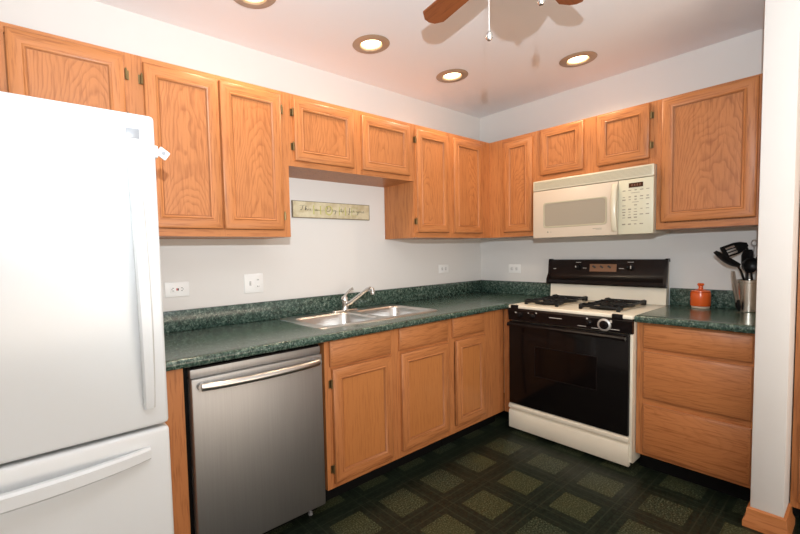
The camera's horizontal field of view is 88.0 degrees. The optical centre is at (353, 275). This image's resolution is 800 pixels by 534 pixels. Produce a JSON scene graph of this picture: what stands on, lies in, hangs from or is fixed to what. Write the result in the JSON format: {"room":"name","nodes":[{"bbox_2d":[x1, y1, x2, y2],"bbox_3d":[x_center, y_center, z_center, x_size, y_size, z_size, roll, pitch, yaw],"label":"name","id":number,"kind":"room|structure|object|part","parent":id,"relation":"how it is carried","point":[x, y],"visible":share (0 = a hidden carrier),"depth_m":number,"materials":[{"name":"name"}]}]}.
{"room":"kitchen","nodes":[
{"label":"kitchen","id":0,"kind":"room"},
{"bbox_2d":[0,0,480,311],"bbox_3d":[-0.765,-0.065,2.380,5.120,2.498,0.120,-4,4,-38],"label":"wall","id":1,"kind":"structure","parent":0,"point":[320,257],"depth_m":2.58,"materials":[{"name":"white paint"}]},
{"bbox_2d":[0,21,128,112],"bbox_3d":[-1.362,-0.742,1.604,0.829,0.365,0.320,-4,4,-38],"label":"upper cabinet","id":2,"kind":"object","parent":1,"relation":"attached to","point":[33,63],"visible":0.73,"depth_m":1.59,"materials":[{"name":"brown wood"}]},
{"bbox_3d":[-1.109,-0.747,1.614,0.257,0.206,0.004,-4,4,-38],"label":"door panel","id":3,"kind":"part","parent":2,"relation":"part of","materials":[{"name":"brown wood"}]},
{"bbox_2d":[165,281,188,297],"bbox_3d":[-0.928,0.073,2.173,0.122,0.078,0.010,-4,4,-38],"label":"wall outlet","id":4,"kind":"object","parent":1,"relation":"attached to","point":[172,289],"visible":1,"depth_m":2.17,"materials":[{"name":"white plastic"}]},
{"bbox_2d":[170,286,184,292],"bbox_3d":[-0.927,0.073,2.172,0.072,0.035,0.003,-4,4,-38],"label":"receptacle","id":5,"kind":"object","parent":4,"relation":"attached to","point":[173,289],"depth_m":2.17,"materials":[{"name":"white plastic"}]},
{"bbox_2d":[125,52,290,238],"bbox_3d":[-0.737,-0.581,2.101,0.768,0.773,0.320,-4,4,-38],"label":"upper cabinet","id":6,"kind":"object","parent":1,"relation":"attached to","point":[225,173],"visible":0.86,"depth_m":1.96,"materials":[{"name":"brown wood"}]},
{"bbox_3d":[-0.769,-0.573,1.887,0.325,0.711,0.022,-4,4,-38],"label":"door","id":7,"kind":"part","parent":6,"relation":"part of","materials":[{"name":"brown wood"}]},
{"bbox_3d":[-0.769,-0.573,1.887,0.199,0.585,0.004,-4,4,-38],"label":"door panel","id":8,"kind":"part","parent":6,"relation":"part of","materials":[{"name":"brown wood"}]},
{"bbox_3d":[-0.507,-0.591,2.092,0.328,0.711,0.022,-4,4,-38],"label":"door","id":9,"kind":"part","parent":6,"relation":"part of","materials":[{"name":"brown wood"}]},
{"bbox_3d":[-0.507,-0.591,2.093,0.202,0.585,0.004,-4,4,-38],"label":"door panel","id":10,"kind":"part","parent":6,"relation":"part of","materials":[{"name":"brown wood"}]},
{"bbox_2d":[244,273,263,292],"bbox_3d":[-0.585,0.046,2.437,0.120,0.112,0.019,-4,4,-38],"label":"switch plate","id":11,"kind":"object","parent":1,"relation":"attached to","point":[253,283],"visible":1,"depth_m":2.44,"materials":[{"name":"white plastic"}]},
{"bbox_2d":[291,200,369,219],"bbox_3d":[-0.134,-0.435,2.773,0.632,0.107,0.021,-4,4,-38],"label":"wooden sign","id":12,"kind":"object","parent":1,"relation":"attached to","point":[299,209],"visible":1,"depth_m":2.74,"materials":[{"name":"paint"}]},
{"bbox_2d":[286,93,412,186],"bbox_3d":[-0.058,-0.819,2.627,0.973,0.388,0.320,-4,4,-38],"label":"upper cabinet","id":13,"kind":"object","parent":1,"relation":"attached to","point":[328,142],"visible":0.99,"depth_m":2.47,"materials":[{"name":"brown wood"}]},
{"bbox_3d":[-0.159,-0.804,2.358,0.412,0.332,0.022,-4,4,-38],"label":"door","id":14,"kind":"part","parent":13,"relation":"part of","materials":[{"name":"brown wood"}]},
{"bbox_3d":[-0.159,-0.804,2.359,0.286,0.206,0.004,-4,4,-38],"label":"door panel","id":15,"kind":"part","parent":13,"relation":"part of","materials":[{"name":"brown wood"}]},
{"bbox_3d":[0.217,-0.830,2.653,0.417,0.332,0.022,-4,4,-38],"label":"door","id":16,"kind":"part","parent":13,"relation":"part of","materials":[{"name":"brown wood"}]},
{"bbox_3d":[0.217,-0.830,2.654,0.291,0.206,0.004,-4,4,-38],"label":"door panel","id":17,"kind":"part","parent":13,"relation":"part of","materials":[{"name":"brown wood"}]},
{"bbox_2d":[163,280,550,332],"bbox_3d":[0.249,0.183,2.671,2.948,0.111,0.684,-4,4,-38],"label":"backsplash","id":18,"kind":"structure","parent":1,"relation":"attached to","point":[198,318],"depth_m":2.71,"materials":[{"name":"green stone"}]},
{"bbox_2d":[384,124,489,238],"bbox_3d":[0.685,-0.677,3.216,0.905,0.773,0.320,-4,4,-38],"label":"upper cabinet","id":19,"kind":"object","parent":1,"relation":"attached to","point":[448,195],"visible":0.99,"depth_m":3.02,"materials":[{"name":"brown wood"}]},
{"bbox_3d":[0.571,-0.662,2.937,0.340,0.706,0.022,-4,4,-38],"label":"door","id":20,"kind":"part","parent":19,"relation":"part of","materials":[{"name":"brown wood"}]},
{"bbox_3d":[0.570,-0.662,2.938,0.214,0.580,0.004,-4,4,-38],"label":"door panel","id":21,"kind":"part","parent":19,"relation":"part of","materials":[{"name":"brown wood"}]},
{"bbox_3d":[0.895,-0.684,3.192,0.358,0.706,0.022,-4,4,-38],"label":"door","id":22,"kind":"part","parent":19,"relation":"part of","materials":[{"name":"brown wood"}]},
{"bbox_3d":[0.895,-0.684,3.192,0.232,0.580,0.004,-4,4,-38],"label":"door panel","id":23,"kind":"part","parent":19,"relation":"part of","materials":[{"name":"brown wood"}]},
{"bbox_2d":[439,264,447,272],"bbox_3d":[0.773,-0.058,3.507,0.125,0.073,0.008,-4,4,-38],"label":"wall outlet","id":24,"kind":"object","parent":1,"relation":"attached to","point":[442,268],"visible":1,"depth_m":3.50,"materials":[{"name":"white plastic"}]},
{"bbox_2d":[94,0,764,117],"bbox_3d":[0.576,-1.324,0.462,5.240,0.160,4.720,-4,4,-38],"label":"ceiling","id":25,"kind":"structure","parent":0,"point":[520,65],"depth_m":2.31,"materials":[{"name":"white paint"}]},
{"bbox_2d":[234,0,275,8],"bbox_3d":[-0.461,-1.322,1.893,0.216,0.070,0.216,-4,4,-38],"label":"recessed light","id":26,"kind":"object","parent":25,"relation":"in","point":[254,4],"visible":1,"depth_m":1.95,"materials":[{"name":"beige"}]},
{"bbox_2d":[352,34,389,53],"bbox_3d":[0.103,-1.362,2.374,0.216,0.070,0.216,-4,4,-38],"label":"recessed light","id":27,"kind":"object","parent":25,"relation":"in","point":[372,43],"visible":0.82,"depth_m":2.37,"materials":[{"name":"beige"}]},
{"bbox_3d":[0.103,-1.362,2.374,0.114,0.067,0.114,-4,4,-38],"label":"bulb","id":28,"kind":"part","parent":27,"relation":"part of","materials":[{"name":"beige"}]},
{"bbox_2d":[436,69,467,82],"bbox_3d":[0.680,-1.402,2.829,0.216,0.070,0.216,-4,4,-38],"label":"recessed light","id":29,"kind":"object","parent":25,"relation":"in","point":[451,75],"visible":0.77,"depth_m":2.82,"materials":[{"name":"beige"}]},
{"bbox_3d":[0.680,-1.401,2.829,0.114,0.067,0.114,-4,4,-38],"label":"bulb","id":30,"kind":"part","parent":29,"relation":"part of","materials":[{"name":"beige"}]},
{"bbox_2d":[423,0,582,40],"bbox_3d":[0.554,-1.029,1.343,0.931,0.524,0.944,-4,4,-38],"label":"ceiling fan","id":31,"kind":"object","parent":25,"relation":"hanging from","point":[438,11],"visible":1,"depth_m":1.66,"materials":[{"name":"brown wood"}]},
{"bbox_3d":[0.392,-1.080,1.610,0.101,0.025,0.327,-3,4,-26],"label":"blade","id":32,"kind":"part","parent":31,"relation":"part of","materials":[{"name":"brown wood"}]},
{"bbox_3d":[0.442,-0.780,1.336,0.022,0.032,0.022,-4,4,-38],"label":"pull knob","id":33,"kind":"part","parent":31,"relation":"part of","materials":[{"name":"silver metal"}]},
{"bbox_3d":[0.558,-0.818,1.219,0.022,0.032,0.022,-4,4,-38],"label":"pull knob","id":34,"kind":"part","parent":31,"relation":"part of","materials":[{"name":"silver metal"}]},
{"bbox_3d":[0.778,-1.086,1.543,0.327,0.025,0.101,-4,4,-44],"label":"blade","id":35,"kind":"part","parent":31,"relation":"part of","materials":[{"name":"brown wood"}]},
{"bbox_2d":[559,51,596,66],"bbox_3d":[1.437,-1.409,2.628,0.216,0.070,0.216,-4,4,-38],"label":"recessed light","id":36,"kind":"object","parent":25,"relation":"in","point":[584,57],"visible":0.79,"depth_m":2.62,"materials":[{"name":"beige"}]},
{"bbox_3d":[1.437,-1.409,2.628,0.114,0.067,0.114,-4,4,-38],"label":"bulb","id":37,"kind":"part","parent":36,"relation":"part of","materials":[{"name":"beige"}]},
{"bbox_2d":[266,411,799,533],"bbox_3d":[0.641,1.289,0.607,5.240,0.080,4.720,-4,4,-38],"label":"floor","id":38,"kind":"structure","parent":0,"point":[498,477],"depth_m":2.14,"materials":[{"name":"green tile"}]},
{"bbox_2d":[0,91,173,533],"bbox_3d":[-1.180,0.363,1.431,0.834,1.768,0.822,-4,4,-38],"label":"refrigerator","id":39,"kind":"object","parent":38,"relation":"on","point":[85,442],"visible":1,"depth_m":1.26,"materials":[{"name":"white metal"}]},
{"bbox_3d":[-0.948,0.618,1.149,0.713,0.050,0.077,-4,4,-38],"label":"drawer handle","id":40,"kind":"part","parent":39,"relation":"part of","materials":[{"name":"white plastic"}]},
{"bbox_3d":[-0.979,0.871,1.219,0.834,0.658,0.068,-4,4,-38],"label":"freezer drawer","id":41,"kind":"part","parent":39,"relation":"part of","materials":[{"name":"white metal"}]},
{"bbox_3d":[-0.688,0.015,1.341,0.047,0.862,0.062,-4,4,-38],"label":"door handle","id":42,"kind":"part","parent":39,"relation":"part of","materials":[{"name":"white plastic"}]},
{"bbox_2d":[155,146,169,159],"bbox_3d":[-0.659,-0.421,1.417,0.053,0.045,0.036,-4,4,-38],"label":"clip","id":43,"kind":"object","parent":39,"relation":"attached to","point":[161,152],"visible":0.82,"depth_m":1.41,"materials":[{"name":"white plastic"}]},
{"bbox_2d":[165,369,190,533],"bbox_3d":[-0.873,0.785,1.848,0.080,0.866,0.590,-4,4,-38],"label":"end panel","id":44,"kind":"object","parent":38,"relation":"on","point":[175,422],"visible":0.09,"depth_m":1.62,"materials":[{"name":"brown wood"}]},
{"bbox_2d":[183,343,325,533],"bbox_3d":[-0.547,0.768,2.033,0.646,0.862,0.680,-4,4,-38],"label":"dishwasher","id":45,"kind":"object","parent":38,"relation":"on","point":[254,424],"visible":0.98,"depth_m":1.78,"materials":[{"name":"silver metal"}]},
{"bbox_3d":[-0.370,0.424,1.769,0.576,0.034,0.066,-4,4,-38],"label":"handle","id":46,"kind":"part","parent":45,"relation":"part of","materials":[{"name":"silver metal"}]},
{"bbox_3d":[-0.566,1.173,2.084,0.612,0.049,0.460,-4,4,-38],"label":"kick plate","id":47,"kind":"part","parent":45,"relation":"part of","materials":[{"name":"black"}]},
{"bbox_2d":[319,319,449,500],"bbox_3d":[0.062,0.721,2.579,0.962,0.866,0.630,-4,4,-38],"label":"base cabinet","id":48,"kind":"object","parent":38,"relation":"on","point":[386,394],"visible":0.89,"depth_m":2.27,"materials":[{"name":"brown wood"}]},
{"bbox_2d":[163,280,550,371],"bbox_3d":[0.250,0.202,2.673,2.948,0.148,0.685,-4,4,-38],"label":"countertop","id":49,"kind":"structure","parent":48,"relation":"on","point":[198,336],"depth_m":2.34,"materials":[{"name":"green laminate"}]},
{"bbox_2d":[331,287,374,312],"bbox_3d":[0.000,0.155,2.669,0.210,0.169,0.241,-4,4,-38],"label":"faucet","id":50,"kind":"object","parent":49,"relation":"on","point":[345,303],"visible":1,"depth_m":2.71,"materials":[{"name":"silver metal"}]},
{"bbox_3d":[-0.056,0.231,2.747,0.210,0.012,0.054,-4,4,-38],"label":"plate","id":51,"kind":"part","parent":50,"relation":"part of","materials":[{"name":"silver metal"}]},
{"bbox_3d":[0.043,0.138,2.682,0.218,0.137,0.030,0,4,30],"label":"spout","id":52,"kind":"part","parent":50,"relation":"part of","materials":[{"name":"silver metal"}]},
{"bbox_2d":[280,304,437,328],"bbox_3d":[0.059,0.328,2.604,0.940,0.171,0.483,-4,4,-38],"label":"sink","id":53,"kind":"object","parent":49,"relation":"in","point":[325,320],"visible":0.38,"depth_m":2.63,"materials":[{"name":"metal"}]},
{"bbox_3d":[-0.097,0.340,2.447,0.410,0.171,0.353,-4,4,-38],"label":"bowl","id":54,"kind":"part","parent":53,"relation":"part of","materials":[{"name":"metal"}]},
{"bbox_3d":[0.255,0.316,2.723,0.405,0.171,0.353,-4,4,-38],"label":"bowl","id":55,"kind":"part","parent":53,"relation":"part of","materials":[{"name":"metal"}]},
{"bbox_3d":[0.047,0.380,2.169,0.413,0.130,0.020,-4,4,-38],"label":"drawer","id":56,"kind":"part","parent":48,"relation":"part of","materials":[{"name":"brown wood"}]},
{"bbox_3d":[0.062,0.751,2.193,0.405,0.587,0.022,-4,4,-38],"label":"door","id":57,"kind":"part","parent":48,"relation":"part of","materials":[{"name":"brown wood"}]},
{"bbox_3d":[0.062,0.751,2.193,0.279,0.461,0.004,-4,4,-38],"label":"door panel","id":58,"kind":"part","parent":48,"relation":"part of","materials":[{"name":"brown wood"}]},
{"bbox_3d":[0.429,0.354,2.469,0.426,0.129,0.020,-4,4,-38],"label":"drawer","id":59,"kind":"part","parent":48,"relation":"part of","materials":[{"name":"brown wood"}]},
{"bbox_3d":[0.444,0.720,2.493,0.420,0.570,0.022,-4,4,-38],"label":"door","id":60,"kind":"part","parent":48,"relation":"part of","materials":[{"name":"brown wood"}]},
{"bbox_3d":[0.444,0.720,2.493,0.294,0.444,0.004,-4,4,-38],"label":"door panel","id":61,"kind":"part","parent":48,"relation":"part of","materials":[{"name":"brown wood"}]},
{"bbox_2d":[441,309,503,445],"bbox_3d":[0.685,0.679,3.067,0.618,0.866,0.630,-4,4,-38],"label":"base cabinet","id":62,"kind":"object","parent":38,"relation":"on","point":[476,342],"visible":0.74,"depth_m":2.80,"materials":[{"name":"brown wood"}]},
{"bbox_3d":[0.771,0.329,2.736,0.344,0.125,0.020,-4,4,-38],"label":"drawer","id":63,"kind":"part","parent":62,"relation":"part of","materials":[{"name":"brown wood"}]},
{"bbox_3d":[0.796,0.695,2.768,0.318,0.564,0.022,-4,4,-38],"label":"door","id":64,"kind":"part","parent":62,"relation":"part of","materials":[{"name":"brown wood"}]},
{"bbox_3d":[0.795,0.695,2.768,0.192,0.438,0.004,-4,4,-38],"label":"door panel","id":65,"kind":"part","parent":62,"relation":"part of","materials":[{"name":"brown wood"}]},
{"bbox_2d":[504,309,509,411],"bbox_3d":[1.360,0.605,3.172,0.576,0.763,0.073,-4,4,-38],"label":"filler panel","id":66,"kind":"object","parent":62,"relation":"attached to","point":[506,319],"visible":0.14,"depth_m":3.01,"materials":[{"name":"brown wood"}]},
{"bbox_2d":[507,258,670,466],"bbox_3d":[1.574,0.499,2.805,0.689,1.210,0.774,-4,4,-38],"label":"gas range","id":67,"kind":"object","parent":38,"relation":"on","point":[573,349],"visible":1,"depth_m":2.64,"materials":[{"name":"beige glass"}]},
{"bbox_3d":[1.312,0.347,2.600,0.041,0.029,0.724,-4,4,-38],"label":"door handle","id":68,"kind":"part","parent":67,"relation":"part of","materials":[{"name":"black metal"}]},
{"bbox_3d":[1.354,1.002,2.654,0.036,0.172,0.744,-4,4,-38],"label":"storage drawer","id":69,"kind":"part","parent":67,"relation":"part of","materials":[{"name":"white metal"}]},
{"bbox_3d":[1.347,0.618,2.637,0.032,0.587,0.740,-4,4,-38],"label":"oven door","id":70,"kind":"part","parent":67,"relation":"part of","materials":[{"name":"black glass"}]},
{"bbox_3d":[1.339,0.279,2.609,0.031,0.082,0.760,-4,4,-38],"label":"control panel","id":71,"kind":"part","parent":67,"relation":"part of","materials":[{"name":"black ceramic"}]},
{"bbox_2d":[516,320,639,462],"bbox_3d":[1.606,0.638,2.833,0.610,0.837,0.758,-4,4,-38],"label":"oven","id":72,"kind":"object","parent":67,"relation":"in","point":[635,456],"depth_m":2.36,"materials":[{"name":"black glass"}]},
{"bbox_3d":[1.681,-0.065,3.075,0.020,0.048,0.048,-4,4,-38],"label":"timer knob","id":73,"kind":"part","parent":67,"relation":"part of","materials":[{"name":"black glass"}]},
{"bbox_2d":[509,294,666,319],"bbox_3d":[1.585,0.191,2.800,0.647,0.059,0.762,-4,4,-38],"label":"cooktop","id":74,"kind":"object","parent":67,"relation":"in","point":[584,306],"depth_m":2.70,"materials":[{"name":"white metal"}]},
{"bbox_3d":[1.415,0.284,2.471,0.028,0.038,0.038,-4,4,-38],"label":"knob","id":75,"kind":"part","parent":67,"relation":"part of","materials":[{"name":"black plastic"}]},
{"bbox_3d":[1.468,0.290,2.409,0.020,0.059,0.060,-4,4,-38],"label":"oven knob","id":76,"kind":"part","parent":67,"relation":"part of","materials":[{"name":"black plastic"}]},
{"bbox_3d":[1.790,-0.056,2.949,0.009,0.054,0.175,-4,4,-38],"label":"clock panel","id":77,"kind":"part","parent":67,"relation":"part of","materials":[{"name":"brown plastic"}]},
{"bbox_3d":[1.891,-0.055,2.808,0.020,0.048,0.048,-4,4,-38],"label":"timer knob","id":78,"kind":"part","parent":67,"relation":"part of","materials":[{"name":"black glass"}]},
{"bbox_3d":[1.589,0.702,2.347,0.021,0.745,0.014,-4,4,-38],"label":"trim","id":79,"kind":"part","parent":67,"relation":"part of","materials":[{"name":"white metal"}]},
{"bbox_2d":[636,322,754,501],"bbox_3d":[2.011,0.685,2.351,0.628,0.866,0.494,-4,4,-38],"label":"base cabinet","id":80,"kind":"object","parent":38,"relation":"on","point":[695,386],"visible":0.82,"depth_m":2.14,"materials":[{"name":"brown wood"}]},
{"bbox_2d":[634,288,755,333],"bbox_3d":[1.989,0.178,2.315,0.653,0.148,0.495,-4,4,-38],"label":"countertop","id":81,"kind":"structure","parent":80,"relation":"on","point":[722,315],"depth_m":2.29,"materials":[{"name":"green stone"}]},
{"bbox_2d":[690,283,710,308],"bbox_3d":[2.134,0.123,2.526,0.099,0.154,0.098,-4,4,-38],"label":"canister","id":82,"kind":"object","parent":81,"relation":"on","point":[700,298],"visible":1,"depth_m":2.49,"materials":[{"name":"orange ceramic"}]},
{"bbox_3d":[2.133,0.073,2.523,0.093,0.053,0.093,-4,4,-38],"label":"lid","id":83,"kind":"part","parent":82,"relation":"part of","materials":[{"name":"orange ceramic"}]},
{"bbox_2d":[736,279,756,312],"bbox_3d":[2.268,0.115,2.356,0.112,0.182,0.112,-4,4,-38],"label":"utensil crock","id":84,"kind":"object","parent":81,"relation":"on","point":[746,288],"visible":0.61,"depth_m":2.32,"materials":[{"name":"metal"}]},
{"bbox_2d":[713,251,744,279],"bbox_3d":[2.187,0.027,2.357,0.254,0.346,0.039,-1,3,-1],"label":"serving spoon","id":85,"kind":"object","parent":84,"relation":"in","point":[721,256],"visible":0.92,"depth_m":2.35,"materials":[{"name":"black plastic"}]},
{"bbox_3d":[2.256,0.069,2.356,0.118,0.260,0.016,-1,3,2],"label":"handle","id":86,"kind":"part","parent":85,"relation":"part of","materials":[{"name":"black plastic"}]},
{"bbox_2d":[720,242,747,279],"bbox_3d":[2.212,0.000,2.387,0.154,0.390,0.027,-1,3,5],"label":"slotted turner","id":87,"kind":"object","parent":84,"relation":"in","point":[740,246],"visible":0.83,"depth_m":2.38,"materials":[{"name":"black plastic"}]},
{"bbox_2d":[731,271,740,310],"bbox_3d":[2.178,0.089,2.338,0.061,0.232,0.024,-2,3,-14],"label":"tongs","id":88,"kind":"object","parent":84,"relation":"in","point":[733,276],"visible":1,"depth_m":2.34,"materials":[{"name":"silver metal"}]},
{"bbox_3d":[2.168,0.064,2.339,0.043,0.180,0.012,-2,3,-6],"label":"arm","id":89,"kind":"part","parent":88,"relation":"part of","materials":[{"name":"silver metal"}]},
{"bbox_3d":[2.178,0.063,2.339,0.047,0.181,0.012,-2,3,-7],"label":"arm","id":90,"kind":"part","parent":88,"relation":"part of","materials":[{"name":"silver metal"}]},
{"bbox_2d":[741,249,754,279],"bbox_3d":[2.266,0.023,2.362,0.070,0.345,0.017,-2,3,-3],"label":"spatula","id":91,"kind":"object","parent":84,"relation":"in","point":[748,253],"visible":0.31,"depth_m":2.35,"materials":[{"name":"black plastic"}]},
{"bbox_2d":[741,258,756,279],"bbox_3d":[2.239,0.049,2.324,0.107,0.302,0.043,-2,3,-1],"label":"ladle","id":92,"kind":"object","parent":84,"relation":"in","point":[749,265],"visible":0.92,"depth_m":2.31,"materials":[{"name":"black plastic"}]},
{"bbox_3d":[1.784,0.874,2.163,0.020,0.282,0.445,-4,4,-38],"label":"drawer","id":93,"kind":"part","parent":80,"relation":"part of","materials":[{"name":"brown wood"}]},
{"bbox_3d":[1.776,0.565,2.148,0.020,0.265,0.447,-4,4,-38],"label":"drawer","id":94,"kind":"part","parent":80,"relation":"part of","materials":[{"name":"brown wood"}]},
{"bbox_3d":[1.769,0.345,2.137,0.020,0.132,0.448,-4,4,-38],"label":"drawer","id":95,"kind":"part","parent":80,"relation":"part of","materials":[{"name":"brown wood"}]},
{"bbox_2d":[790,234,799,517],"bbox_3d":[2.416,0.083,1.790,0.620,2.110,0.610,-4,4,-38],"label":"pantry cabinet","id":96,"kind":"object","parent":38,"relation":"on","point":[795,465],"visible":0.8,"depth_m":1.87,"materials":[{"name":"brown wood"}]},
{"bbox_3d":[2.189,0.459,1.625,0.022,1.170,0.566,-4,4,-38],"label":"door","id":97,"kind":"part","parent":96,"relation":"part of","materials":[{"name":"brown wood"}]},
{"bbox_2d":[480,28,763,312],"bbox_3d":[2.658,-0.132,2.066,0.120,2.498,4.600,-4,4,-38],"label":"wall","id":98,"kind":"structure","parent":0,"point":[693,260],"depth_m":2.80,"materials":[{"name":"white paint"}]},
{"bbox_2d":[490,131,535,237],"bbox_3d":[1.355,-0.700,3.318,0.320,0.773,0.389,-4,4,-38],"label":"upper cabinet","id":99,"kind":"object","parent":98,"relation":"attached to","point":[512,160],"visible":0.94,"depth_m":3.21,"materials":[{"name":"brown wood"}]},
{"bbox_3d":[1.272,-0.693,3.183,0.004,0.580,0.111,-4,4,-38],"label":"door panel","id":100,"kind":"part","parent":99,"relation":"part of","materials":[{"name":"brown wood"}]},
{"bbox_3d":[1.272,-0.693,3.183,0.022,0.706,0.237,-4,4,-38],"label":"door","id":101,"kind":"part","parent":99,"relation":"part of","materials":[{"name":"brown wood"}]},
{"bbox_2d":[509,264,520,272],"bbox_3d":[1.401,-0.059,3.571,0.008,0.074,0.112,-4,4,-38],"label":"wall outlet","id":102,"kind":"object","parent":98,"relation":"attached to","point":[512,268],"visible":1,"depth_m":3.57,"materials":[{"name":"white plastic"}]},
{"bbox_2d":[536,100,657,181],"bbox_3d":[1.704,-0.881,2.857,0.320,0.377,0.757,-4,4,-38],"label":"upper cabinet","id":103,"kind":"object","parent":98,"relation":"attached to","point":[627,137],"visible":0.92,"depth_m":2.71,"materials":[{"name":"brown wood"}]},
{"bbox_3d":[1.472,-0.895,2.911,0.004,0.201,0.177,-4,4,-38],"label":"door panel","id":104,"kind":"part","parent":103,"relation":"part of","materials":[{"name":"brown wood"}]},
{"bbox_3d":[1.472,-0.895,2.911,0.022,0.327,0.303,-4,4,-38],"label":"door","id":105,"kind":"part","parent":103,"relation":"part of","materials":[{"name":"brown wood"}]},
{"bbox_2d":[533,163,670,237],"bbox_3d":[1.688,-0.480,2.846,0.400,0.414,0.747,-4,4,-38],"label":"microwave","id":106,"kind":"object","parent":103,"relation":"attached to","point":[622,201],"visible":1,"depth_m":2.69,"materials":[{"name":"beige plastic"}]},
{"bbox_3d":[1.507,-0.428,2.816,0.004,0.182,0.420,-4,4,-38],"label":"window trim","id":107,"kind":"part","parent":106,"relation":"part of","materials":[{"name":"beige plastic"}]},
{"bbox_3d":[1.515,-0.437,2.832,0.030,0.339,0.558,-4,4,-38],"label":"door","id":108,"kind":"part","parent":106,"relation":"part of","materials":[{"name":"beige plastic"}]},
{"bbox_3d":[1.651,-0.431,2.604,0.039,0.300,0.030,-4,4,-38],"label":"door handle","id":109,"kind":"part","parent":106,"relation":"part of","materials":[{"name":"beige plastic"}]},
{"bbox_3d":[1.746,-0.427,2.537,0.030,0.339,0.188,-4,4,-38],"label":"keypad panel","id":110,"kind":"part","parent":106,"relation":"part of","materials":[{"name":"beige plastic"}]},
{"bbox_3d":[1.708,-0.885,2.611,0.004,0.201,0.170,-4,4,-38],"label":"door panel","id":111,"kind":"part","parent":103,"relation":"part of","materials":[{"name":"brown wood"}]},
{"bbox_3d":[1.708,-0.885,2.610,0.022,0.327,0.296,-4,4,-38],"label":"door","id":112,"kind":"part","parent":103,"relation":"part of","materials":[{"name":"brown wood"}]},
{"bbox_2d":[670,288,735,308],"bbox_3d":[2.237,0.143,2.509,0.020,0.111,0.495,-4,4,-38],"label":"backsplash","id":113,"kind":"structure","parent":98,"relation":"attached to","point":[725,299],"depth_m":2.53,"materials":[{"name":"green laminate"}]},
{"bbox_2d":[656,73,762,229],"bbox_3d":[2.098,-0.666,2.374,0.320,0.773,0.499,-4,4,-38],"label":"upper cabinet","id":114,"kind":"object","parent":98,"relation":"attached to","point":[709,138],"visible":0.93,"depth_m":2.28,"materials":[{"name":"brown wood"}]},
{"bbox_3d":[1.970,-0.674,2.295,0.004,0.595,0.290,-4,4,-38],"label":"door panel","id":115,"kind":"part","parent":114,"relation":"part of","materials":[{"name":"brown wood"}]},
{"bbox_2d":[750,0,799,517],"bbox_3d":[2.127,-0.117,2.018,0.775,2.498,0.107,-4,4,-38],"label":"wall partition","id":116,"kind":"structure","parent":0,"point":[779,188],"depth_m":1.78,"materials":[{"name":"white paint"}]},
{"bbox_2d":[742,502,794,533],"bbox_3d":[1.911,1.101,1.891,0.192,0.092,0.151,-4,4,-38],"label":"baseboard","id":117,"kind":"structure","parent":116,"relation":"attached to","point":[761,521],"depth_m":1.84,"materials":[{"name":"brown wood"}]}
]}

